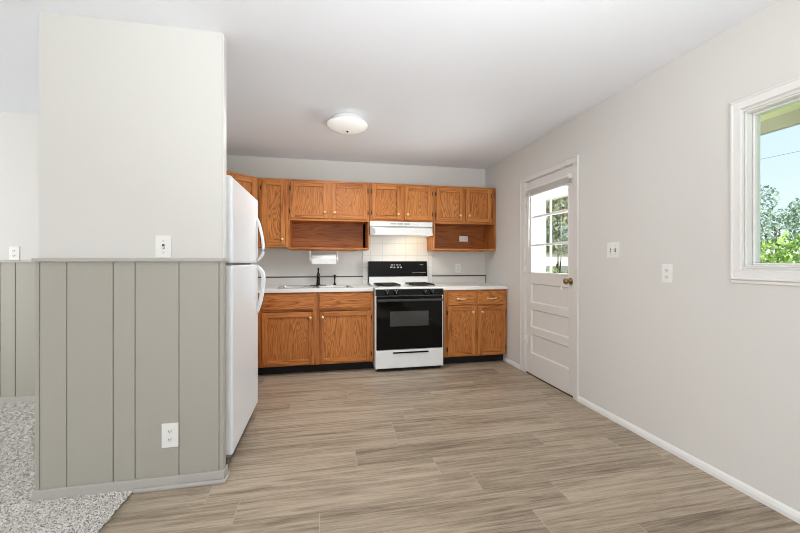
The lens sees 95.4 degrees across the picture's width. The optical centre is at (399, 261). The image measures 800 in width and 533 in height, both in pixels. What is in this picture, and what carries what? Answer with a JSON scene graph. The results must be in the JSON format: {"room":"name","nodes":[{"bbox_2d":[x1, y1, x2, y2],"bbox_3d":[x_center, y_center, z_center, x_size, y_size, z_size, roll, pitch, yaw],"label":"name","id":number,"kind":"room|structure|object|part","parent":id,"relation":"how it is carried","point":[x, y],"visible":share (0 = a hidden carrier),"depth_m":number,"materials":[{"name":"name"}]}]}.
{"room":"kitchen","nodes":[
{"label":"kitchen","id":0,"kind":"room"},
{"bbox_2d":[0,112,38,396],"bbox_3d":[-3.857,-0.031,2.969,3.552,2.440,0.130,0,0,-12],"label":"wall","id":1,"kind":"structure","parent":0,"point":[19,133],"depth_m":3.06,"materials":[{"name":"paint"}]},
{"bbox_2d":[9,246,19,259],"bbox_3d":[-3.240,-0.073,3.057,0.072,0.118,0.009,0,0,-12],"label":"wall outlet","id":2,"kind":"object","parent":1,"relation":"attached to","point":[14,251],"visible":1,"depth_m":3.06,"materials":[{"name":"white plastic"}]},
{"bbox_2d":[0,395,34,403],"bbox_3d":[-3.851,1.158,2.915,3.541,0.062,0.014,0,0,-12],"label":"baseboard","id":3,"kind":"structure","parent":1,"relation":"attached to","point":[16,399],"depth_m":3.04,"materials":[{"name":"grey paint"}]},
{"bbox_3d":[-3.852,-0.002,2.919,3.541,0.018,0.030,0,0,-12],"label":"cap rail","id":4,"kind":"part","parent":1,"relation":"part of","materials":[{"name":"grey paint"}]},
{"bbox_2d":[31,11,227,489],"bbox_3d":[-1.640,-0.031,3.128,0.877,2.440,2.567,0,0,-12],"label":"wall partition","id":5,"kind":"structure","parent":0,"point":[130,342],"depth_m":1.89,"materials":[{"name":"paint"}]},
{"bbox_3d":[-1.536,-0.010,2.626,0.877,0.018,1.543,0,0,-12],"label":"cap rail","id":6,"kind":"part","parent":5,"relation":"part of","materials":[{"name":"grey paint"}]},
{"bbox_2d":[32,464,227,501],"bbox_3d":[-1.534,1.158,2.629,0.880,0.062,1.539,0,0,-12],"label":"baseboard","id":7,"kind":"structure","parent":5,"relation":"attached to","point":[89,489],"depth_m":1.87,"materials":[{"name":"grey paint"}]},
{"bbox_2d":[132,471,229,493],"bbox_3d":[-1.161,1.178,1.950,0.448,0.022,0.090,0,0,-12],"label":"trim","id":8,"kind":"structure","parent":7,"relation":"attached to","point":[219,481],"depth_m":1.91,"materials":[{"name":"grey paint"}]},
{"bbox_2d":[155,235,171,257],"bbox_3d":[-1.249,-0.081,1.916,0.076,0.118,0.024,0,0,-12],"label":"light switch","id":9,"kind":"object","parent":5,"relation":"attached to","point":[163,244],"visible":1,"depth_m":1.92,"materials":[{"name":"white plastic"}]},
{"bbox_2d":[162,422,178,447],"bbox_3d":[-1.213,0.914,1.919,0.080,0.128,0.009,0,0,-12],"label":"wall outlet","id":10,"kind":"object","parent":5,"relation":"attached to","point":[170,431],"visible":1,"depth_m":1.92,"materials":[{"name":"white plastic"}]},
{"bbox_2d":[226,171,258,247],"bbox_3d":[-1.865,-0.548,3.995,0.585,0.770,0.574,0,0,-12],"label":"upper cabinet","id":11,"kind":"object","parent":5,"relation":"attached to","point":[249,183],"visible":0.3,"depth_m":3.92,"materials":[{"name":"brown wood"}]},
{"bbox_3d":[-1.682,-0.548,3.879,0.019,0.770,0.370,0,0,33],"label":"frame","id":12,"kind":"part","parent":11,"relation":"part of","materials":[{"name":"brown wood"}]},
{"bbox_3d":[-1.666,-0.546,3.869,0.018,0.714,0.300,0,0,33],"label":"door","id":13,"kind":"part","parent":11,"relation":"part of","materials":[{"name":"brown wood"}]},
{"bbox_3d":[-1.671,-0.546,3.872,0.004,0.622,0.208,0,0,33],"label":"door panel","id":14,"kind":"part","parent":11,"relation":"part of","materials":[{"name":"brown wood"}]},
{"bbox_2d":[226,155,484,276],"bbox_3d":[-0.491,-0.031,4.626,3.536,2.440,0.100,0,0,-12],"label":"wall","id":15,"kind":"structure","parent":0,"point":[275,262],"depth_m":4.53,"materials":[{"name":"paint"}]},
{"bbox_2d":[258,178,287,247],"bbox_3d":[-1.442,-0.548,4.192,0.318,0.770,0.362,0,0,-12],"label":"upper cabinet","id":16,"kind":"object","parent":15,"relation":"attached to","point":[272,192],"visible":0.91,"depth_m":4.06,"materials":[{"name":"brown wood"}]},
{"bbox_3d":[-1.411,-0.546,4.059,0.161,0.622,0.004,0,0,-12],"label":"door panel","id":17,"kind":"part","parent":16,"relation":"part of","materials":[{"name":"brown wood"}]},
{"bbox_2d":[258,277,362,285],"bbox_3d":[-1.189,0.235,3.675,1.781,0.092,1.479,0,0,-12],"label":"backsplash","id":18,"kind":"structure","parent":15,"relation":"attached to","point":[310,280],"depth_m":4.43,"materials":[{"name":"laminate"}]},
{"bbox_2d":[288,179,368,250],"bbox_3d":[-0.836,-0.532,4.318,0.915,0.802,0.362,0,0,-12],"label":"upper cabinet","id":19,"kind":"object","parent":15,"relation":"attached to","point":[322,215],"visible":1,"depth_m":4.23,"materials":[{"name":"brown wood"}]},
{"bbox_3d":[-1.031,-0.701,4.132,0.410,0.408,0.018,0,0,-12],"label":"door","id":20,"kind":"part","parent":19,"relation":"part of","materials":[{"name":"brown wood"}]},
{"bbox_3d":[-1.032,-0.701,4.138,0.318,0.316,0.004,0,0,-12],"label":"door panel","id":21,"kind":"part","parent":19,"relation":"part of","materials":[{"name":"brown wood"}]},
{"bbox_2d":[309,251,337,260],"bbox_3d":[-0.894,-0.076,4.275,0.328,0.132,0.065,0,0,-12],"label":"paper towel holder","id":22,"kind":"object","parent":19,"relation":"attached to","point":[309,251],"visible":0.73,"depth_m":4.23,"materials":[{"name":"white plastic"}]},
{"bbox_2d":[311,254,335,263],"bbox_3d":[-0.894,-0.032,4.274,0.280,0.113,0.102,0,0,-12],"label":"paper towel roll","id":23,"kind":"object","parent":22,"relation":"on","point":[315,258],"visible":1,"depth_m":4.23,"materials":[{"name":"white paper"}]},
{"bbox_3d":[-0.877,-0.137,4.244,0.745,0.012,0.040,0,0,-12],"label":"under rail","id":24,"kind":"part","parent":19,"relation":"part of","materials":[{"name":"brown wood"}]},
{"bbox_2d":[288,220,368,250],"bbox_3d":[-0.839,-0.307,4.334,0.915,0.328,0.306,0,0,-12],"label":"open shelf","id":25,"kind":"object","parent":19,"relation":"attached to","point":[303,235],"depth_m":4.45,"materials":[{"name":"brown wood"}]},
{"bbox_3d":[-0.811,-0.702,4.196,0.915,0.462,0.019,0,0,-12],"label":"frame","id":26,"kind":"part","parent":19,"relation":"part of","materials":[{"name":"brown wood"}]},
{"bbox_3d":[-0.582,-0.701,4.225,0.410,0.408,0.018,0,0,-12],"label":"door","id":27,"kind":"part","parent":19,"relation":"part of","materials":[{"name":"brown wood"}]},
{"bbox_3d":[-0.583,-0.701,4.231,0.318,0.316,0.004,0,0,-12],"label":"door panel","id":28,"kind":"part","parent":19,"relation":"part of","materials":[{"name":"brown wood"}]},
{"bbox_2d":[363,230,431,284],"bbox_3d":[-0.025,-0.091,4.665,0.898,0.840,0.012,0,0,-12],"label":"wall tile","id":29,"kind":"structure","parent":15,"relation":"attached to","point":[380,248],"depth_m":4.66,"materials":[{"name":"white tile"}]},
{"bbox_2d":[369,221,432,236],"bbox_3d":[-0.011,-0.399,4.494,0.762,0.160,0.353,0,0,-12],"label":"range hood","id":30,"kind":"object","parent":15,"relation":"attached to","point":[376,228],"visible":0.97,"depth_m":4.36,"materials":[{"name":"metal"}]},
{"bbox_2d":[369,183,432,222],"bbox_3d":[-0.003,-0.706,4.491,0.783,0.454,0.362,0,0,-12],"label":"upper cabinet","id":31,"kind":"object","parent":15,"relation":"attached to","point":[387,202],"visible":0.99,"depth_m":4.35,"materials":[{"name":"brown wood"}]},
{"bbox_3d":[-0.159,-0.705,4.312,0.342,0.400,0.018,0,0,-12],"label":"door","id":32,"kind":"part","parent":31,"relation":"part of","materials":[{"name":"brown wood"}]},
{"bbox_3d":[-0.160,-0.705,4.318,0.250,0.308,0.004,0,0,-12],"label":"door panel","id":33,"kind":"part","parent":31,"relation":"part of","materials":[{"name":"brown wood"}]},
{"bbox_3d":[0.220,-0.705,4.391,0.340,0.400,0.018,0,0,-12],"label":"door","id":34,"kind":"part","parent":31,"relation":"part of","materials":[{"name":"brown wood"}]},
{"bbox_3d":[0.218,-0.705,4.397,0.248,0.308,0.004,0,0,-12],"label":"door panel","id":35,"kind":"part","parent":31,"relation":"part of","materials":[{"name":"brown wood"}]},
{"bbox_2d":[455,264,460,272],"bbox_3d":[0.770,0.083,4.831,0.072,0.118,0.009,0,0,-12],"label":"wall outlet","id":36,"kind":"object","parent":15,"relation":"attached to","point":[457,266],"visible":1,"depth_m":4.83,"materials":[{"name":"white plastic"}]},
{"bbox_2d":[432,276,484,282],"bbox_3d":[0.785,0.235,4.830,0.753,0.092,0.018,0,0,-12],"label":"backsplash","id":37,"kind":"structure","parent":15,"relation":"attached to","point":[435,279],"depth_m":4.82,"materials":[{"name":"laminate"}]},
{"bbox_2d":[427,185,495,251],"bbox_3d":[0.783,-0.532,4.653,0.817,0.802,0.362,0,0,-12],"label":"upper cabinet","id":38,"kind":"object","parent":15,"relation":"attached to","point":[470,212],"visible":0.99,"depth_m":4.56,"materials":[{"name":"brown wood"}]},
{"bbox_3d":[0.613,-0.701,4.473,0.348,0.408,0.018,0,0,-12],"label":"door","id":39,"kind":"part","parent":38,"relation":"part of","materials":[{"name":"brown wood"}]},
{"bbox_3d":[0.612,-0.701,4.478,0.256,0.316,0.004,0,0,-12],"label":"door panel","id":40,"kind":"part","parent":38,"relation":"part of","materials":[{"name":"brown wood"}]},
{"bbox_3d":[0.742,-0.137,4.580,0.647,0.012,0.040,0,0,-12],"label":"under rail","id":41,"kind":"part","parent":38,"relation":"part of","materials":[{"name":"brown wood"}]},
{"bbox_2d":[459,236,467,241],"bbox_3d":[0.845,-0.306,4.834,0.118,0.072,0.009,0,0,-12],"label":"wall outlet","id":42,"kind":"object","parent":38,"relation":"attached to","point":[461,238],"visible":1,"depth_m":4.83,"materials":[{"name":"white plastic"}]},
{"bbox_2d":[432,223,495,250],"bbox_3d":[0.779,-0.307,4.669,0.817,0.328,0.306,0,0,-12],"label":"open shelf","id":43,"kind":"object","parent":38,"relation":"attached to","point":[481,236],"depth_m":4.79,"materials":[{"name":"brown wood"}]},
{"bbox_3d":[0.808,-0.702,4.532,0.817,0.462,0.019,0,0,-12],"label":"frame","id":44,"kind":"part","parent":38,"relation":"part of","materials":[{"name":"brown wood"}]},
{"bbox_3d":[0.982,-0.701,4.549,0.336,0.408,0.018,0,0,-12],"label":"door","id":45,"kind":"part","parent":38,"relation":"part of","materials":[{"name":"brown wood"}]},
{"bbox_3d":[0.980,-0.701,4.555,0.244,0.316,0.004,0,0,-12],"label":"door panel","id":46,"kind":"part","parent":38,"relation":"part of","materials":[{"name":"brown wood"}]},
{"bbox_2d":[0,0,777,168],"bbox_3d":[-1.602,-1.291,0.770,7.276,0.080,7.199,0,0,-12],"label":"ceiling","id":47,"kind":"structure","parent":0,"point":[471,84],"depth_m":2.26,"materials":[{"name":"paint"}]},
{"bbox_2d":[327,112,367,133],"bbox_3d":[-0.458,-1.189,3.173,0.352,0.123,0.352,0,0,-12],"label":"ceiling light","id":48,"kind":"object","parent":47,"relation":"attached to","point":[343,122],"visible":1,"depth_m":3.08,"materials":[{"name":"white glass"}]},
{"bbox_2d":[3,360,799,532],"bbox_3d":[-1.563,1.218,0.830,7.176,0.062,7.099,0,0,-12],"label":"floor","id":49,"kind":"structure","parent":0,"point":[487,446],"depth_m":2.07,"materials":[{"name":"wood"}]},
{"bbox_2d":[0,401,131,532],"bbox_3d":[-3.021,1.176,0.005,3.985,0.014,6.075,0,0,-12],"label":"carpet","id":50,"kind":"object","parent":49,"relation":"on","point":[86,513],"visible":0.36,"depth_m":1.81,"materials":[{"name":"grey carpet"}]},
{"bbox_2d":[226,175,265,464],"bbox_3d":[-1.364,0.347,2.400,0.802,1.684,0.806,0,0,-12],"label":"refrigerator","id":51,"kind":"object","parent":49,"relation":"on","point":[243,305],"visible":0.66,"depth_m":2.26,"materials":[{"name":"white paint"}]},
{"bbox_3d":[-1.061,0.561,2.463,0.054,1.084,0.806,0,0,-12],"label":"door","id":52,"kind":"part","parent":51,"relation":"part of","materials":[{"name":"white paint"}]},
{"bbox_3d":[-1.061,-0.240,2.463,0.054,0.494,0.806,0,0,-12],"label":"freezer door","id":53,"kind":"part","parent":51,"relation":"part of","materials":[{"name":"white paint"}]},
{"bbox_3d":[-1.083,-0.172,2.814,0.073,0.348,0.032,0,0,-12],"label":"handle","id":54,"kind":"part","parent":51,"relation":"part of","materials":[{"name":"white paint"}]},
{"bbox_3d":[-1.083,0.208,2.814,0.082,0.377,0.022,0,0,-12],"label":"handle","id":55,"kind":"part","parent":51,"relation":"part of","materials":[{"name":"white paint"}]},
{"bbox_2d":[258,291,372,374],"bbox_3d":[-0.943,0.755,4.144,1.214,0.868,0.640,0,0,-12],"label":"base cabinet","id":56,"kind":"object","parent":49,"relation":"on","point":[305,331],"visible":0.93,"depth_m":3.87,"materials":[{"name":"brown wood"}]},
{"bbox_3d":[-1.170,0.420,3.810,0.526,0.158,0.018,0,0,-12],"label":"false drawer","id":57,"kind":"part","parent":56,"relation":"part of","materials":[{"name":"brown wood"}]},
{"bbox_3d":[-1.170,0.805,3.810,0.526,0.552,0.018,0,0,-12],"label":"door","id":58,"kind":"part","parent":56,"relation":"part of","materials":[{"name":"brown wood"}]},
{"bbox_3d":[-1.171,0.805,3.816,0.430,0.456,0.004,0,0,-12],"label":"door panel","id":59,"kind":"part","parent":56,"relation":"part of","materials":[{"name":"brown wood"}]},
{"bbox_2d":[258,276,372,292],"bbox_3d":[-1.164,0.248,3.680,1.831,0.146,1.479,0,0,-12],"label":"countertop","id":60,"kind":"structure","parent":56,"relation":"on","point":[271,283],"depth_m":4.36,"materials":[{"name":"laminate"}]},
{"bbox_2d":[276,285,352,288],"bbox_3d":[-0.952,0.363,4.138,0.806,0.172,0.456,0,0,-12],"label":"sink","id":61,"kind":"object","parent":60,"relation":"in","point":[283,286],"visible":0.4,"depth_m":4.23,"materials":[{"name":"metal"}]},
{"bbox_3d":[-1.133,0.363,4.067,0.349,0.172,0.317,0,0,-12],"label":"bowl","id":62,"kind":"part","parent":61,"relation":"part of","materials":[{"name":"metal"}]},
{"bbox_3d":[-0.758,0.363,4.145,0.349,0.172,0.317,0,0,-12],"label":"bowl","id":63,"kind":"part","parent":61,"relation":"part of","materials":[{"name":"metal"}]},
{"bbox_2d":[310,268,320,285],"bbox_3d":[-0.948,0.173,4.215,0.184,0.209,0.238,0,0,-12],"label":"faucet","id":64,"kind":"object","parent":60,"relation":"on","point":[318,273],"visible":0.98,"depth_m":4.28,"materials":[{"name":"brown metal"}]},
{"bbox_3d":[-0.590,0.420,3.930,0.552,0.158,0.018,0,0,-12],"label":"false drawer","id":65,"kind":"part","parent":56,"relation":"part of","materials":[{"name":"brown wood"}]},
{"bbox_3d":[-0.590,0.805,3.930,0.552,0.552,0.018,0,0,-12],"label":"door","id":66,"kind":"part","parent":56,"relation":"part of","materials":[{"name":"brown wood"}]},
{"bbox_3d":[-0.591,0.805,3.936,0.456,0.456,0.004,0,0,-12],"label":"door panel","id":67,"kind":"part","parent":56,"relation":"part of","materials":[{"name":"brown wood"}]},
{"bbox_2d":[367,261,443,370],"bbox_3d":[0.043,0.590,4.290,0.771,1.198,0.733,0,0,-12],"label":"gas stove","id":68,"kind":"object","parent":49,"relation":"on","point":[407,308],"visible":0.94,"depth_m":3.99,"materials":[{"name":"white metal"}]},
{"bbox_3d":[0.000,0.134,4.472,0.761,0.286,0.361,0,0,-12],"label":"control panel","id":69,"kind":"part","parent":68,"relation":"part of","materials":[{"name":"black ceramic"}]},
{"bbox_2d":[369,282,443,289],"bbox_3d":[0.048,0.274,4.268,0.771,0.044,0.619,0,0,-12],"label":"cooktop","id":70,"kind":"object","parent":68,"relation":"in","point":[376,285],"depth_m":4.09,"materials":[{"name":"metal"}]},
{"bbox_3d":[0.106,0.659,3.985,0.739,0.575,0.038,0,0,-12],"label":"oven door","id":71,"kind":"part","parent":68,"relation":"part of","materials":[{"name":"black glass"}]},
{"bbox_3d":[0.106,0.331,3.987,0.757,0.069,0.038,0,0,-12],"label":"knob panel","id":72,"kind":"part","parent":68,"relation":"part of","materials":[{"name":"black metal"}]},
{"bbox_3d":[0.106,1.051,3.986,0.761,0.196,0.036,0,0,-12],"label":"drawer","id":73,"kind":"part","parent":68,"relation":"part of","materials":[{"name":"white metal"}]},
{"bbox_3d":[0.113,0.413,3.951,0.731,0.028,0.040,0,0,-12],"label":"oven handle","id":74,"kind":"part","parent":68,"relation":"part of","materials":[{"name":"black metal"}]},
{"bbox_3d":[0.120,0.983,3.967,0.400,0.016,0.016,0,0,-12],"label":"drawer handle","id":75,"kind":"part","parent":68,"relation":"part of","materials":[{"name":"metal"}]},
{"bbox_2d":[443,289,505,363],"bbox_3d":[0.831,0.755,4.508,0.776,0.868,0.646,0,0,-12],"label":"base cabinet","id":76,"kind":"object","parent":49,"relation":"on","point":[474,321],"visible":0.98,"depth_m":4.24,"materials":[{"name":"brown wood"}]},
{"bbox_3d":[0.712,0.795,4.206,0.244,0.480,0.004,0,0,-12],"label":"door panel","id":77,"kind":"part","parent":76,"relation":"part of","materials":[{"name":"brown wood"}]},
{"bbox_3d":[0.713,0.419,4.200,0.336,0.152,0.018,0,0,-12],"label":"drawer","id":78,"kind":"part","parent":76,"relation":"part of","materials":[{"name":"brown wood"}]},
{"bbox_3d":[0.713,0.795,4.200,0.336,0.572,0.018,0,0,-12],"label":"door","id":79,"kind":"part","parent":76,"relation":"part of","materials":[{"name":"brown wood"}]},
{"bbox_2d":[432,275,507,289],"bbox_3d":[0.821,0.248,4.524,0.807,0.146,0.631,0,0,-12],"label":"countertop","id":80,"kind":"structure","parent":76,"relation":"on","point":[449,282],"depth_m":4.75,"materials":[{"name":"laminate"}]},
{"bbox_3d":[1.077,0.419,4.275,0.344,0.152,0.018,0,0,-12],"label":"drawer","id":81,"kind":"part","parent":76,"relation":"part of","materials":[{"name":"brown wood"}]},
{"bbox_3d":[1.077,0.795,4.275,0.344,0.572,0.018,0,0,-12],"label":"door","id":82,"kind":"part","parent":76,"relation":"part of","materials":[{"name":"brown wood"}]},
{"bbox_3d":[1.076,0.795,4.281,0.252,0.480,0.004,0,0,-12],"label":"door panel","id":83,"kind":"part","parent":76,"relation":"part of","materials":[{"name":"brown wood"}]},
{"bbox_2d":[485,0,799,511],"bbox_3d":[1.894,-0.031,1.546,0.085,2.440,7.099,0,0,-12],"label":"wall","id":84,"kind":"structure","parent":0,"point":[706,364],"depth_m":2.22,"materials":[{"name":"paint"}]},
{"bbox_2d":[525,173,572,290],"bbox_3d":[1.421,-0.258,3.534,0.047,1.036,0.706,0,0,-12],"label":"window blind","id":85,"kind":"object","parent":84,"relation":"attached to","point":[563,181],"visible":1,"depth_m":3.48,"materials":[{"name":"white paint"}]},
{"bbox_3d":[1.424,-0.688,3.534,0.032,0.014,0.672,0,0,-12],"label":"rail","id":86,"kind":"part","parent":85,"relation":"part of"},
{"bbox_2d":[520,154,578,400],"bbox_3d":[1.445,0.134,3.560,0.147,2.110,0.928,0,0,-12],"label":"door","id":87,"kind":"structure","parent":84,"relation":"in","point":[549,316],"depth_m":3.50,"materials":[{"name":"white paint"}]},
{"bbox_3d":[1.476,0.171,3.208,0.066,0.060,0.060,0,0,-12],"label":"knob","id":88,"kind":"part","parent":87,"relation":"part of","materials":[{"name":"gold metal"}]},
{"bbox_2d":[607,242,619,257],"bbox_3d":[1.592,-0.089,2.732,0.024,0.118,0.116,0,0,-12],"label":"light switch","id":89,"kind":"object","parent":84,"relation":"attached to","point":[613,248],"visible":1,"depth_m":2.73,"materials":[{"name":"white plastic"}]},
{"bbox_2d":[503,356,799,523],"bbox_3d":[1.855,1.166,1.487,0.016,0.046,6.999,0,0,-12],"label":"baseboard","id":90,"kind":"structure","parent":84,"relation":"attached to","point":[772,503],"depth_m":2.09,"materials":[{"name":"white paint"}]},
{"bbox_2d":[662,264,672,282],"bbox_3d":[1.689,0.073,2.303,0.009,0.118,0.072,0,0,-12],"label":"wall outlet","id":91,"kind":"object","parent":84,"relation":"attached to","point":[667,269],"visible":1,"depth_m":2.30,"materials":[{"name":"white plastic"}]},
{"bbox_2d":[730,76,799,285],"bbox_3d":[1.934,-0.367,1.316,0.100,0.956,1.292,0,0,-12],"label":"window","id":92,"kind":"structure","parent":84,"relation":"in","point":[744,125],"depth_m":1.88,"materials":[{"name":"white paint"}]},
{"bbox_3d":[1.960,-0.376,1.320,0.042,0.783,1.159,0,0,-12],"label":"sash","id":93,"kind":"part","parent":92,"relation":"part of","materials":[{"name":"white paint"}]},
{"bbox_2d":[760,102,799,135],"bbox_3d":[2.514,-1.133,0.511,0.709,0.555,3.980,0,0,-12],"label":"roof eave","id":94,"kind":"object","parent":84,"relation":"attached to","point":[789,116],"depth_m":2.32},
{"label":"outside","id":95,"kind":"structure","parent":0,"visible":0},
{"bbox_3d":[18.650,1.579,14.076,37.764,0.060,60.000,0,0,-12],"label":"ground","id":96,"kind":"structure","parent":95,"visible":0},
{"bbox_2d":[534,186,567,272],"bbox_3d":[1.847,0.189,3.446,0.544,2.720,2.000,0,0,-12],"label":"wall","id":97,"kind":"structure","parent":96,"relation":"on","point":[540,200],"depth_m":4.34,"materials":[{"name":"white paint"}]},
{"bbox_3d":[1.700,0.034,4.376,0.075,2.410,0.080,0,0,-12],"label":"corner post","id":98,"kind":"part","parent":97,"relation":"part of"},
{"bbox_3d":[1.784,0.252,4.304,0.020,1.975,0.015,0,0,-12],"label":"slim post","id":99,"kind":"part","parent":97,"relation":"part of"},
{"bbox_2d":[546,196,567,272],"bbox_3d":[4.198,-0.340,9.600,3.682,3.786,2.158,0,0,12],"label":"tree","id":100,"kind":"object","parent":96,"relation":"on","point":[561,231],"visible":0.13,"depth_m":9.16,"materials":[{"name":"green plant"}]},
{"bbox_2d":[546,247,567,273],"bbox_3d":[7.460,0.144,18.810,5.600,2.810,3.600,0,0,-12],"label":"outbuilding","id":101,"kind":"structure","parent":96,"relation":"on","point":[564,263],"depth_m":17.27,"materials":[{"name":"white"}]},
{"bbox_2d":[547,267,567,273],"bbox_3d":[2.658,0.816,5.946,2.221,1.475,1.112,0,0,20],"label":"leafy bush","id":102,"kind":"object","parent":96,"relation":"on","point":[548,271],"visible":0.02,"depth_m":5.93,"materials":[{"name":"green plant"}]},
{"bbox_2d":[760,185,799,261],"bbox_3d":[9.749,-0.250,8.553,1.779,3.602,4.581,0,0,-33],"label":"tree","id":103,"kind":"object","parent":96,"relation":"on","point":[794,218],"visible":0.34,"depth_m":8.95,"materials":[{"name":"green plant"}]},
{"bbox_2d":[760,231,799,262],"bbox_3d":[7.225,0.373,6.902,5.110,2.402,2.161,0,0,44],"label":"leafy bush","id":104,"kind":"object","parent":96,"relation":"on","point":[789,257],"visible":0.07,"depth_m":6.83,"materials":[{"name":"green plant"}]}
]}

